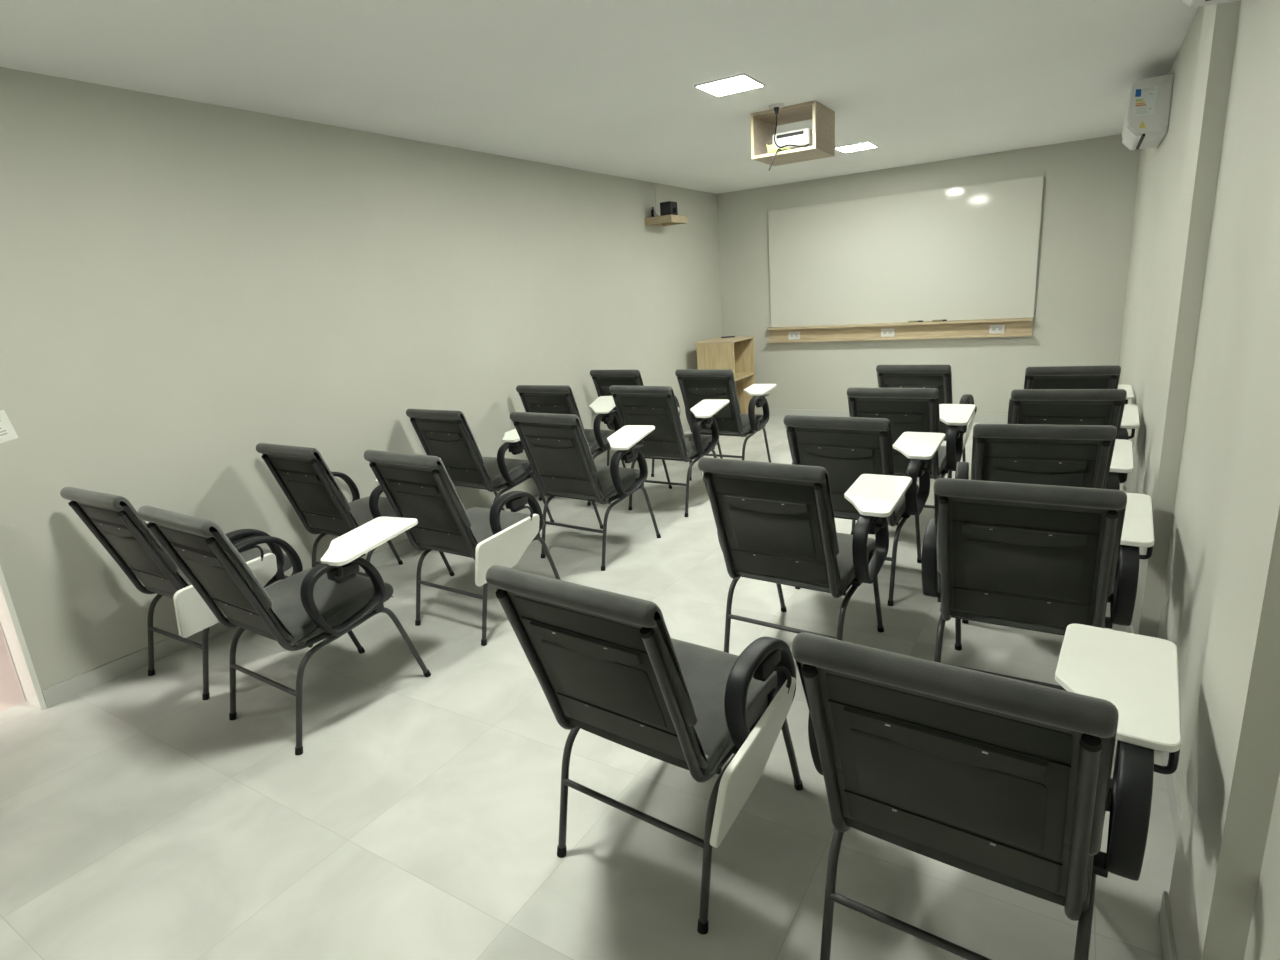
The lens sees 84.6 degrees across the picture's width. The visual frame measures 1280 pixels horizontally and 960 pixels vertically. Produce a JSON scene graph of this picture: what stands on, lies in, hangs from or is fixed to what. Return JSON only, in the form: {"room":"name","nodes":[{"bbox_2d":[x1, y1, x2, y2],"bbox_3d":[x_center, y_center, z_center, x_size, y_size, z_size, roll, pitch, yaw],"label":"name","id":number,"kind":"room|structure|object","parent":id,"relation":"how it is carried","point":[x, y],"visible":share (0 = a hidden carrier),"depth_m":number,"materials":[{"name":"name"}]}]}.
{"room":"classroom","nodes":[
{"label":"classroom","id":0,"kind":"room"},
{"bbox_2d":[0,67,722,689],"bbox_3d":[-1.277,-1.013,5.169,0.160,2.628,8.542,5,18,31],"label":"wall","id":1,"kind":"structure","parent":0,"point":[187,286],"depth_m":3.75,"materials":[{"name":"paint"}]},
{"bbox_2d":[0,410,18,442],"bbox_3d":[-2.652,-0.200,2.857,0.002,0.148,0.182,5,18,31],"label":"light switch","id":2,"kind":"object","parent":1,"relation":"attached to","point":[7,432],"visible":1,"depth_m":2.90,"materials":[{"name":"white plastic"}]},
{"bbox_2d":[0,566,46,709],"bbox_3d":[-2.929,0.040,2.614,0.188,2.150,0.722,5,18,31],"label":"door frame","id":3,"kind":"structure","parent":1,"relation":"in","point":[10,627],"depth_m":3.04,"materials":[{"name":"white paint"}]},
{"bbox_2d":[41,423,689,707],"bbox_3d":[-0.760,0.043,6.013,0.010,0.085,7.170,5,18,31],"label":"baseboard","id":4,"kind":"structure","parent":1,"relation":"attached to","point":[58,693],"depth_m":3.38,"materials":[{"name":"tile"}]},
{"bbox_2d":[645,215,687,225],"bbox_3d":[0.264,-2.596,7.037,0.300,0.067,0.340,5,18,31],"label":"wall shelf","id":5,"kind":"object","parent":1,"relation":"attached to","point":[666,220],"visible":1,"depth_m":6.94,"materials":[{"name":"brown wood"}]},
{"bbox_2d":[651,207,657,216],"bbox_3d":[0.149,-2.670,7.009,0.100,0.106,0.028,-18,20,-41],"label":"plug","id":6,"kind":"object","parent":5,"relation":"on","point":[652,210],"visible":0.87,"depth_m":6.98,"materials":[{"name":"black plastic"}]},
{"bbox_2d":[660,201,677,215],"bbox_3d":[0.291,-2.669,6.923,0.137,0.128,0.152,5,18,31],"label":"speaker","id":7,"kind":"object","parent":5,"relation":"on","point":[669,207],"visible":0.91,"depth_m":6.87},
{"bbox_2d":[662,204,669,212],"bbox_3d":[0.250,-2.650,6.864,0.090,0.090,0.004,5,18,31],"label":"grille","id":8,"kind":"object","parent":7,"relation":"attached to","point":[665,207],"depth_m":6.86,"materials":[{"name":"black fabric"}]},
{"bbox_2d":[0,416,1175,959],"bbox_3d":[-0.337,0.535,4.454,6.107,0.120,9.852,5,18,31],"label":"floor","id":9,"kind":"structure","parent":0,"point":[417,816],"depth_m":2.30,"materials":[{"name":"tile"}]},
{"bbox_2d":[60,487,329,699],"bbox_3d":[-1.986,0.420,3.258,0.691,0.962,0.772,5,18,31],"label":"chair","id":10,"kind":"object","parent":9,"relation":"on","point":[113,520],"visible":0.63,"depth_m":3.00,"materials":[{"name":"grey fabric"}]},
{"bbox_2d":[137,506,430,754],"bbox_3d":[-1.348,0.483,2.844,0.688,0.962,0.812,6,18,33],"label":"chair","id":11,"kind":"object","parent":9,"relation":"on","point":[307,607],"visible":1,"depth_m":2.67,"materials":[{"name":"black leather"}]},
{"bbox_2d":[256,443,454,576],"bbox_3d":[-1.554,0.196,3.974,0.673,0.962,0.784,6,18,32],"label":"chair","id":12,"kind":"object","parent":9,"relation":"on","point":[303,475],"visible":0.62,"depth_m":3.71,"materials":[{"name":"black leather"}]},
{"bbox_2d":[364,450,560,645],"bbox_3d":[-0.827,0.253,3.563,0.691,0.962,0.772,6,18,33],"label":"chair","id":13,"kind":"object","parent":9,"relation":"on","point":[419,487],"visible":0.96,"depth_m":3.32,"materials":[{"name":"black leather"}]},
{"bbox_2d":[406,409,553,521],"bbox_3d":[-1.050,-0.071,4.834,0.674,0.962,0.794,6,18,33],"label":"chair","id":14,"kind":"object","parent":9,"relation":"on","point":[447,435],"visible":0.73,"depth_m":4.58,"materials":[{"name":"black leather"}]},
{"bbox_2d":[516,385,625,505],"bbox_3d":[-0.498,-0.338,5.677,0.673,0.962,0.772,5,17,30],"label":"chair","id":15,"kind":"object","parent":9,"relation":"on","point":[553,399],"visible":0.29,"depth_m":5.40,"materials":[{"name":"black leather"}]},
{"bbox_2d":[510,412,660,570],"bbox_3d":[-0.298,-0.003,4.373,0.673,0.962,0.772,6,18,34],"label":"chair","id":16,"kind":"object","parent":9,"relation":"on","point":[556,447],"visible":1,"depth_m":4.16,"materials":[{"name":"black leather"}]},
{"bbox_2d":[590,369,679,476],"bbox_3d":[0.026,-0.566,6.388,0.691,0.962,0.772,5,18,32],"label":"chair","id":17,"kind":"object","parent":9,"relation":"on","point":[602,379],"visible":0.17,"depth_m":6.06,"materials":[{"name":"black leather"}]},
{"bbox_2d":[486,565,802,934],"bbox_3d":[0.095,0.609,1.981,0.691,0.962,0.772,7,18,35],"label":"chair","id":18,"kind":"object","parent":9,"relation":"on","point":[607,665],"visible":1,"depth_m":1.74,"materials":[{"name":"black plastic"}]},
{"bbox_2d":[609,386,729,516],"bbox_3d":[0.251,-0.273,5.232,0.699,0.962,0.772,5,18,32],"label":"chair","id":19,"kind":"object","parent":9,"relation":"on","point":[656,406],"visible":0.78,"depth_m":4.99,"materials":[{"name":"black leather"}]},
{"bbox_2d":[694,336,755,413],"bbox_3d":[0.987,-1.105,8.045,0.470,1.000,0.638,4,17,29],"label":"lectern","id":20,"kind":"object","parent":9,"relation":"on","point":[736,354],"visible":0.59,"depth_m":7.95,"materials":[{"name":"brown wood"}]},
{"bbox_2d":[735,373,753,380],"bbox_3d":[1.000,-1.175,8.016,0.414,0.018,0.594,4,17,29],"label":"shelf","id":21,"kind":"object","parent":20,"relation":"attached to","point":[738,376],"depth_m":8.03,"materials":[{"name":"brown wood"}]},
{"bbox_2d":[675,369,776,480],"bbox_3d":[0.761,-0.505,5.957,0.673,0.962,0.843,6,18,33],"label":"chair","id":22,"kind":"object","parent":9,"relation":"on","point":[696,385],"visible":0.71,"depth_m":5.68,"materials":[{"name":"black leather"}]},
{"bbox_2d":[698,457,911,652],"bbox_3d":[0.697,0.308,2.939,0.694,0.962,0.792,6,18,34],"label":"chair","id":23,"kind":"object","parent":9,"relation":"on","point":[775,522],"visible":0.97,"depth_m":2.70,"materials":[{"name":"black leather"},{"name":"dark grey painted steel"},{"name":"black plastic"}]},
{"bbox_2d":[783,415,945,605],"bbox_3d":[1.168,0.074,3.682,0.676,0.962,0.815,6,18,34],"label":"chair","id":24,"kind":"object","parent":9,"relation":"on","point":[848,448],"visible":0.59,"depth_m":3.40,"materials":[{"name":"black leather"},{"name":"dark grey painted steel"},{"name":"black plastic"}]},
{"bbox_2d":[847,387,975,534],"bbox_3d":[1.662,-0.148,4.375,0.683,0.962,0.772,5,18,31],"label":"chair","id":25,"kind":"object","parent":9,"relation":"on","point":[906,409],"visible":0.44,"depth_m":4.08,"materials":[{"name":"black leather"},{"name":"dark grey painted steel"},{"name":"black plastic"}]},
{"bbox_2d":[876,365,976,477],"bbox_3d":[2.159,-0.427,5.283,0.691,0.962,0.772,6,18,34],"label":"chair","id":26,"kind":"object","parent":9,"relation":"on","point":[939,377],"visible":0.2,"depth_m":4.92,"materials":[{"name":"black leather"},{"name":"dark grey painted steel"},{"name":"black plastic"}]},
{"bbox_2d":[791,624,1181,959],"bbox_3d":[0.754,0.672,1.564,0.678,0.962,0.814,6,18,34],"label":"chair","id":27,"kind":"object","parent":9,"relation":"on","point":[1005,781],"visible":1,"depth_m":1.28,"materials":[{"name":"black leather"},{"name":"dark grey painted steel"},{"name":"black plastic"}]},
{"bbox_2d":[921,478,1154,690],"bbox_3d":[1.373,0.383,2.471,0.686,0.962,0.782,5,18,31],"label":"chair","id":28,"kind":"object","parent":9,"relation":"on","point":[1034,557],"visible":0.86,"depth_m":2.20,"materials":[{"name":"black leather"}]},
{"bbox_2d":[955,424,1133,623],"bbox_3d":[1.840,0.149,3.218,0.734,0.962,0.792,3,17,26],"label":"chair","id":29,"kind":"object","parent":9,"relation":"on","point":[1086,456],"visible":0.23,"depth_m":2.86,"materials":[{"name":"black leather"}]},
{"bbox_2d":[1007,365,1133,423],"bbox_3d":[2.884,-0.329,4.717,0.740,0.962,0.816,3,17,26],"label":"chair","id":30,"kind":"object","parent":9,"relation":"on","point":[1103,376],"visible":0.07,"depth_m":4.32,"materials":[{"name":"black plastic"}]},
{"bbox_2d":[1009,389,1139,479],"bbox_3d":[2.390,-0.089,3.958,0.733,0.962,0.819,3,17,26],"label":"chair","id":31,"kind":"object","parent":9,"relation":"on","point":[1027,406],"visible":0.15,"depth_m":3.57,"materials":[{"name":"black leather"}]},
{"bbox_2d":[0,0,1197,193],"bbox_3d":[0.443,-2.176,3.714,4.421,0.120,8.862,5,18,31],"label":"ceiling","id":32,"kind":"structure","parent":0,"point":[598,86],"depth_m":3.38,"materials":[{"name":"paint"}]},
{"bbox_2d":[694,73,764,96],"bbox_3d":[0.488,-2.136,3.807,0.290,0.010,0.290,5,18,31],"label":"recessed light","id":33,"kind":"object","parent":32,"relation":"in","point":[737,83],"visible":1,"depth_m":3.79,"materials":[{"name":"white plastic"}]},
{"bbox_2d":[768,103,784,114],"bbox_3d":[0.840,-2.280,4.329,0.100,0.052,0.100,5,18,31],"label":"outlet","id":34,"kind":"object","parent":32,"relation":"attached to","point":[776,106],"visible":1,"depth_m":4.31,"materials":[{"name":"white plastic"}]},
{"bbox_2d":[750,100,834,165],"bbox_3d":[1.000,-2.246,4.582,0.423,0.270,0.409,5,18,31],"label":"box","id":35,"kind":"object","parent":32,"relation":"attached to","point":[763,123],"visible":0.98,"depth_m":4.53,"materials":[{"name":"beige wood"}]},
{"bbox_2d":[766,144,790,152],"bbox_3d":[0.881,-2.123,4.480,0.162,0.057,0.044,5,18,31],"label":"cable","id":36,"kind":"object","parent":35,"relation":"in","point":[770,148],"visible":1,"depth_m":4.48,"materials":[{"name":"yellow plastic"}]},
{"bbox_2d":[772,114,812,151],"bbox_3d":[0.976,-2.206,4.497,0.250,0.202,0.384,5,18,31],"label":"projector","id":37,"kind":"object","parent":35,"relation":"in","point":[799,138],"visible":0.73,"depth_m":4.45,"materials":[{"name":"white plastic"}]},
{"bbox_2d":[768,149,781,170],"bbox_3d":[0.864,-2.037,4.469,0.095,0.127,0.037,-7,15,-10],"label":"hanging cord","id":38,"kind":"object","parent":37,"relation":"hanging from","point":[777,149],"visible":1,"depth_m":4.46,"materials":[{"name":"black plastic"}]},
{"bbox_2d":[776,131,803,138],"bbox_3d":[0.954,-2.194,4.466,0.180,0.020,0.012,5,18,31],"label":"vent","id":39,"kind":"object","parent":37,"relation":"attached to","point":[790,134],"depth_m":4.46,"materials":[{"name":"white plastic"}]},
{"bbox_2d":[835,141,877,152],"bbox_3d":[1.817,-2.796,5.906,0.290,0.010,0.290,5,18,31],"label":"recessed light","id":40,"kind":"object","parent":32,"relation":"in","point":[864,145],"visible":0.89,"depth_m":5.89,"materials":[{"name":"white plastic"}]},
{"bbox_2d":[836,143,874,151],"bbox_3d":[1.817,-2.797,5.906,0.270,0.007,0.270,5,18,31],"label":"diffuser","id":41,"kind":"object","parent":40,"relation":"attached to","point":[858,146],"depth_m":5.89,"materials":[{"name":"white plastic"}]},
{"bbox_2d":[717,134,1140,414],"bbox_3d":[2.789,-1.969,7.622,4.421,2.628,0.160,5,18,31],"label":"wall","id":42,"kind":"structure","parent":0,"point":[1090,185],"depth_m":7.12,"materials":[{"name":"paint"}]},
{"bbox_2d":[756,408,1007,422],"bbox_3d":[2.835,-0.722,7.881,4.081,0.085,0.010,5,18,31],"label":"baseboard","id":43,"kind":"structure","parent":42,"relation":"attached to","point":[997,418],"depth_m":8.25,"materials":[{"name":"tile"}]},
{"bbox_2d":[767,317,1032,342],"bbox_3d":[2.696,-1.614,7.639,2.750,0.174,0.092,5,18,31],"label":"wooden tray","id":44,"kind":"object","parent":42,"relation":"attached to","point":[1014,327],"visible":1,"depth_m":7.55,"materials":[{"name":"brown wood"}]},
{"bbox_2d":[788,332,799,339],"bbox_3d":[1.801,-1.687,8.213,0.140,0.088,0.012,5,18,31],"label":"power outlet","id":45,"kind":"object","parent":44,"relation":"in","point":[791,335],"visible":1,"depth_m":8.21,"materials":[{"name":"white plastic"}]},
{"bbox_2d":[881,328,893,336],"bbox_3d":[2.701,-1.607,7.668,0.140,0.088,0.012,5,18,31],"label":"power outlet","id":46,"kind":"object","parent":44,"relation":"in","point":[889,332],"visible":1,"depth_m":7.66,"materials":[{"name":"white plastic"}]},
{"bbox_2d":[989,325,1004,333],"bbox_3d":[3.614,-1.526,7.116,0.140,0.088,0.012,5,18,31],"label":"power outlet","id":47,"kind":"object","parent":44,"relation":"in","point":[993,329],"visible":1,"depth_m":7.11,"materials":[{"name":"white plastic"}]},
{"bbox_2d":[768,175,1043,326],"bbox_3d":[2.670,-2.332,7.462,2.724,1.300,0.024,5,18,31],"label":"whiteboard","id":48,"kind":"object","parent":42,"relation":"attached to","point":[967,252],"visible":1,"depth_m":7.35,"materials":[{"name":"plastic"}]},
{"bbox_2d":[1118,0,1279,959],"bbox_3d":[2.358,-0.691,2.969,0.160,2.628,8.542,5,18,31],"label":"wall","id":49,"kind":"structure","parent":0,"point":[1249,164],"depth_m":2.07,"materials":[{"name":"paint"}]},
{"bbox_2d":[1122,73,1173,149],"bbox_3d":[3.078,-2.214,4.284,0.200,0.302,0.724,5,18,31],"label":"air conditioner","id":50,"kind":"object","parent":49,"relation":"attached to","point":[1148,106],"visible":1,"depth_m":4.00,"materials":[{"name":"white plastic"}]},
{"bbox_2d":[1120,483,1181,959],"bbox_3d":[2.351,0.525,3.356,0.068,0.085,8.542,5,18,31],"label":"baseboard","id":51,"kind":"structure","parent":49,"relation":"attached to","point":[1165,919],"depth_m":1.93,"materials":[{"name":"tile"}]},
{"bbox_2d":[1132,0,1240,637],"bbox_3d":[1.976,-0.556,2.569,0.058,2.628,0.368,5,18,31],"label":"column","id":52,"kind":"structure","parent":49,"relation":"attached to","point":[1220,21],"depth_m":2.44,"materials":[{"name":"paint"}]},
{"bbox_2d":[1180,0,1239,6],"bbox_3d":[1.424,-1.393,1.671,0.200,0.302,0.724,5,18,31],"label":"air conditioner","id":53,"kind":"object","parent":49,"relation":"attached to","point":[1191,3],"visible":1,"depth_m":1.97,"materials":[{"name":"grey plastic"}]},
{"bbox_2d":[1169,166,1279,959],"bbox_3d":[1.116,-0.129,1.209,0.058,2.628,0.385,5,18,31],"label":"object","id":54,"kind":"structure","parent":49,"relation":"attached to","point":[1233,772],"depth_m":1.27,"materials":[{"name":"paint"}]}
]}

